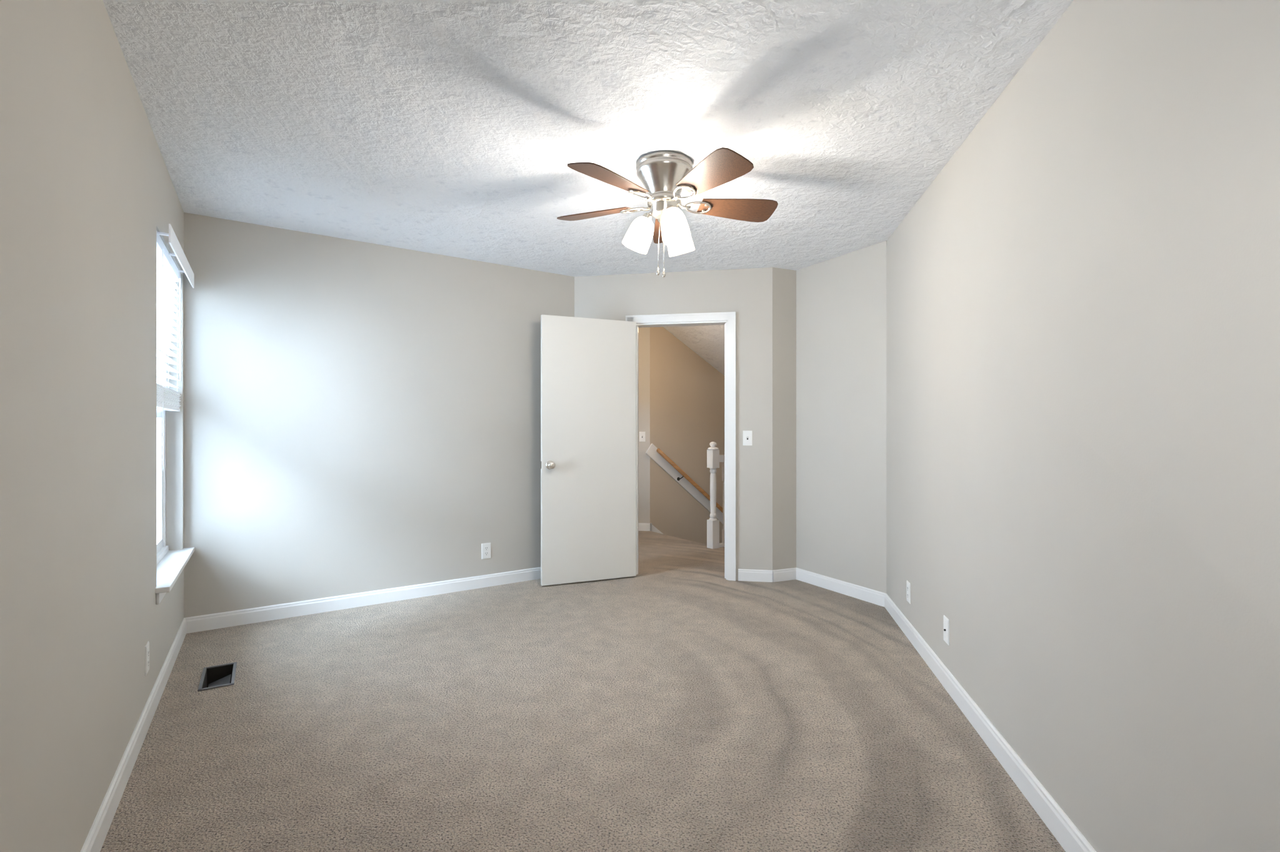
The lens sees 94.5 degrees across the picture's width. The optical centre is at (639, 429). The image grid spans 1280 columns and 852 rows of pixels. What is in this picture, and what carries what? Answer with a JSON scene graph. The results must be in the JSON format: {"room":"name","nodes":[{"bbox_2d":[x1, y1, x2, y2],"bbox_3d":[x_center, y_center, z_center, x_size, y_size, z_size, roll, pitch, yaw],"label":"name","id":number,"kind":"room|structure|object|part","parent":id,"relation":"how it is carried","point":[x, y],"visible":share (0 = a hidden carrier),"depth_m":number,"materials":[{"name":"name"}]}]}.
{"room":"empty bedroom","nodes":[
{"label":"empty bedroom","id":0,"kind":"room"},
{"bbox_2d":[0,0,183,851],"bbox_3d":[-1.468,-0.040,1.424,0.150,2.440,4.943,0,0,-32],"label":"wall","id":1,"kind":"structure","parent":0,"point":[90,205],"depth_m":1.49,"materials":[{"name":"beige paint"}]},
{"bbox_2d":[145,641,149,676],"bbox_3d":[-1.970,0.915,2.368,0.007,0.116,0.072,0,0,-32],"label":"outlet","id":2,"kind":"object","parent":1,"relation":"attached to","point":[147,657],"visible":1,"depth_m":2.35,"materials":[{"name":"white plastic"}]},
{"bbox_2d":[156,346,168,565],"bbox_3d":[-2.450,-0.100,2.928,0.082,1.580,0.950,0,0,-32],"label":"window","id":3,"kind":"structure","parent":1,"relation":"in","point":[162,549],"depth_m":3.27,"materials":[{"name":"white plastic"}]},
{"bbox_2d":[155,547,194,604],"bbox_3d":[-2.375,0.722,2.982,0.124,0.076,1.031,0,0,-32],"label":"window sill","id":4,"kind":"structure","parent":1,"relation":"attached to","point":[170,565],"depth_m":2.91,"materials":[{"name":"white wood"}]},
{"bbox_2d":[156,223,194,469],"bbox_3d":[-2.369,-0.361,2.980,0.115,1.082,0.990,0,0,-32],"label":"window blinds","id":5,"kind":"object","parent":1,"relation":"attached to","point":[168,275],"visible":0.62,"depth_m":2.98,"materials":[{"name":"white plastic"}]},
{"bbox_2d":[183,212,574,618],"bbox_3d":[-1.687,-0.040,4.156,2.699,2.440,0.120,0,0,-34],"label":"wall","id":6,"kind":"structure","parent":0,"point":[360,417],"depth_m":3.92,"materials":[{"name":"beige paint"}]},
{"bbox_2d":[481,543,490,559],"bbox_3d":[-1.154,0.910,4.445,0.072,0.116,0.007,0,0,-34],"label":"outlet","id":7,"kind":"object","parent":6,"relation":"attached to","point":[485,550],"visible":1,"depth_m":4.44,"materials":[{"name":"white plastic"}]},
{"bbox_2d":[100,531,1065,851],"bbox_3d":[0.261,1.305,3.540,5.970,0.250,8.201,0,0,0],"label":"floor","id":8,"kind":"structure","parent":0,"point":[641,713],"depth_m":2.30,"materials":[{"name":"beige carpet"}]},
{"bbox_2d":[197,662,236,691],"bbox_3d":[-2.013,1.256,2.826,0.135,0.167,0.300,0,0,-32],"label":"floor vent","id":9,"kind":"object","parent":8,"relation":"in","point":[215,677],"visible":0.54,"depth_m":2.92,"materials":[{"name":"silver metal"}]},
{"bbox_2d":[706,441,724,549],"bbox_3d":[1.921,0.650,6.729,2.502,1.060,1.749,0,0,0],"label":"balustrade","id":10,"kind":"object","parent":8,"relation":"on","point":[714,458],"visible":0.23,"depth_m":5.89,"materials":[{"name":"white wood"}]},
{"bbox_2d":[102,0,1073,276],"bbox_3d":[-0.519,-1.310,2.188,4.559,0.100,5.606,0,0,0],"label":"ceiling","id":11,"kind":"structure","parent":0,"point":[466,129],"depth_m":2.33,"materials":[{"name":"white paint"}]},
{"bbox_2d":[556,147,778,277],"bbox_3d":[0.126,-0.985,2.825,1.083,0.551,1.065,0,0,0],"label":"ceiling fan","id":12,"kind":"object","parent":11,"relation":"hanging from","point":[665,178],"visible":1,"depth_m":2.72,"materials":[{"name":"brown wood"}]},
{"bbox_3d":[-0.220,-1.074,2.954,0.391,0.049,0.267,0,0,0],"label":"blade","id":13,"kind":"part","parent":12,"relation":"part of","materials":[{"name":"brown wood"}]},
{"bbox_3d":[-0.131,-1.074,2.524,0.340,0.049,0.360,0,0,0],"label":"blade","id":14,"kind":"part","parent":12,"relation":"part of","materials":[{"name":"brown wood"}]},
{"bbox_3d":[-0.010,-0.927,2.825,0.153,0.171,0.130,0,0,0],"label":"lamp shade","id":15,"kind":"part","parent":12,"relation":"part of","materials":[{"name":"white glass"}]},
{"bbox_3d":[0.037,-1.013,2.815,0.062,0.060,0.048,0,0,0],"label":"arm","id":16,"kind":"part","parent":12,"relation":"part of"},
{"bbox_3d":[0.162,-1.074,3.163,0.180,0.049,0.388,0,0,0],"label":"blade","id":17,"kind":"part","parent":12,"relation":"part of","materials":[{"name":"brown wood"}]},
{"bbox_3d":[0.144,-1.013,2.725,0.050,0.060,0.062,0,0,0],"label":"arm","id":18,"kind":"part","parent":12,"relation":"part of"},
{"bbox_3d":[0.162,-0.927,2.680,0.134,0.171,0.152,0,0,0],"label":"lamp shade","id":19,"kind":"part","parent":12,"relation":"part of","materials":[{"name":"white glass"}]},
{"bbox_3d":[0.307,-1.074,2.484,0.299,0.049,0.383,0,0,0],"label":"blade","id":20,"kind":"part","parent":12,"relation":"part of","materials":[{"name":"brown wood"}]},
{"bbox_3d":[0.471,-1.074,2.891,0.392,0.049,0.211,0,0,0],"label":"blade","id":21,"kind":"part","parent":12,"relation":"part of","materials":[{"name":"brown wood"}]},
{"bbox_2d":[638,327,649,523],"bbox_3d":[-0.513,-0.040,7.074,1.300,2.440,0.120,0,0,10],"label":"wall","id":22,"kind":"structure","parent":0,"point":[644,422],"depth_m":6.91,"materials":[{"name":"beige paint"}]},
{"bbox_2d":[639,431,645,441],"bbox_3d":[0.027,0.080,6.910,0.071,0.116,0.024,0,0,0],"label":"light switch","id":23,"kind":"object","parent":22,"relation":"attached to","point":[642,436],"visible":1,"depth_m":6.91,"materials":[{"name":"white plastic"}]},
{"bbox_2d":[574,267,772,580],"bbox_3d":[0.195,-0.040,4.799,1.712,2.440,0.120,0,0,10],"label":"wall","id":24,"kind":"structure","parent":0,"point":[745,295],"depth_m":4.63,"materials":[{"name":"beige paint"}]},
{"bbox_2d":[540,315,636,586],"bbox_3d":[-0.389,0.153,4.563,0.714,2.030,0.373,0,0,0],"label":"door","id":25,"kind":"structure","parent":24,"relation":"in","point":[588,449],"depth_m":4.56,"materials":[{"name":"paint"}]},
{"bbox_3d":[-0.683,0.265,4.463,0.110,0.066,0.172,0,0,0],"label":"knob","id":26,"kind":"part","parent":25,"relation":"part of","materials":[{"name":"silver metal"}]},
{"bbox_2d":[625,311,735,581],"bbox_3d":[0.329,0.130,4.772,0.877,2.101,0.158,0,0,10],"label":"door frame","id":27,"kind":"structure","parent":24,"relation":"attached to","point":[727,320],"depth_m":4.65,"materials":[{"name":"white wood"}]},
{"bbox_2d":[743,430,752,445],"bbox_3d":[0.840,0.065,4.617,0.071,0.116,0.024,0,0,0],"label":"light switch","id":28,"kind":"object","parent":24,"relation":"attached to","point":[747,437],"visible":1,"depth_m":4.62,"materials":[{"name":"white plastic"}]},
{"bbox_2d":[650,326,724,544],"bbox_3d":[1.566,1.260,7.968,3.600,5.040,0.120,0,0,-34],"label":"wall","id":29,"kind":"structure","parent":0,"point":[687,405],"depth_m":7.18,"materials":[{"name":"beige paint"}]},
{"bbox_2d":[638,523,663,534],"bbox_3d":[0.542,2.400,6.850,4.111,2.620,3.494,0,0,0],"label":"baseboard","id":30,"kind":"structure","parent":29,"relation":"attached to","point":[644,527],"depth_m":6.90,"materials":[{"name":"white wood"}]},
{"bbox_2d":[645,443,723,524],"bbox_3d":[1.363,1.378,7.696,3.086,2.436,0.098,0,0,-34],"label":"handrail","id":31,"kind":"object","parent":29,"relation":"attached to","point":[674,471],"visible":0.46,"depth_m":7.12,"materials":[{"name":"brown wood"}]},
{"bbox_2d":[663,325,724,375],"bbox_3d":[1.587,-0.336,6.825,6.202,2.048,4.348,0,0,0],"label":"ceiling","id":32,"kind":"structure","parent":0,"point":[706,343],"depth_m":6.96,"materials":[{"name":"white paint"}]},
{"bbox_2d":[772,267,796,570],"bbox_3d":[1.107,-0.040,4.689,0.227,2.440,0.120,0,0,-23],"label":"wall","id":33,"kind":"structure","parent":0,"point":[784,419],"depth_m":4.63,"materials":[{"name":"beige paint"}]},
{"bbox_2d":[796,240,886,593],"bbox_3d":[1.461,-0.040,4.390,0.120,2.440,0.964,0,0,-29],"label":"wall","id":34,"kind":"structure","parent":0,"point":[840,417],"depth_m":4.26,"materials":[{"name":"beige paint"}]},
{"bbox_2d":[886,0,1279,851],"bbox_3d":[1.274,-0.040,1.698,1.013,2.440,4.716,0,0,0],"label":"wall","id":35,"kind":"structure","parent":0,"point":[1082,402],"depth_m":1.48,"materials":[{"name":"beige paint"}]},
{"bbox_2d":[80,567,1096,851],"bbox_3d":[-0.501,1.135,2.185,4.282,0.090,5.370,0,0,0],"label":"baseboard","id":36,"kind":"structure","parent":35,"relation":"attached to","point":[1062,827],"depth_m":3.02,"materials":[{"name":"white wood"}]},
{"bbox_2d":[906,580,910,604],"bbox_3d":[1.528,0.925,3.372,0.007,0.116,0.072,0,0,11],"label":"outlet","id":37,"kind":"object","parent":35,"relation":"attached to","point":[908,591],"visible":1,"depth_m":3.36,"materials":[{"name":"white plastic"}]},
{"bbox_2d":[943,615,949,645],"bbox_3d":[1.402,0.918,2.711,0.019,0.116,0.071,0,0,0],"label":"outlet","id":38,"kind":"object","parent":35,"relation":"attached to","point":[945,629],"depth_m":2.70,"materials":[{"name":"white plastic"}]}
]}

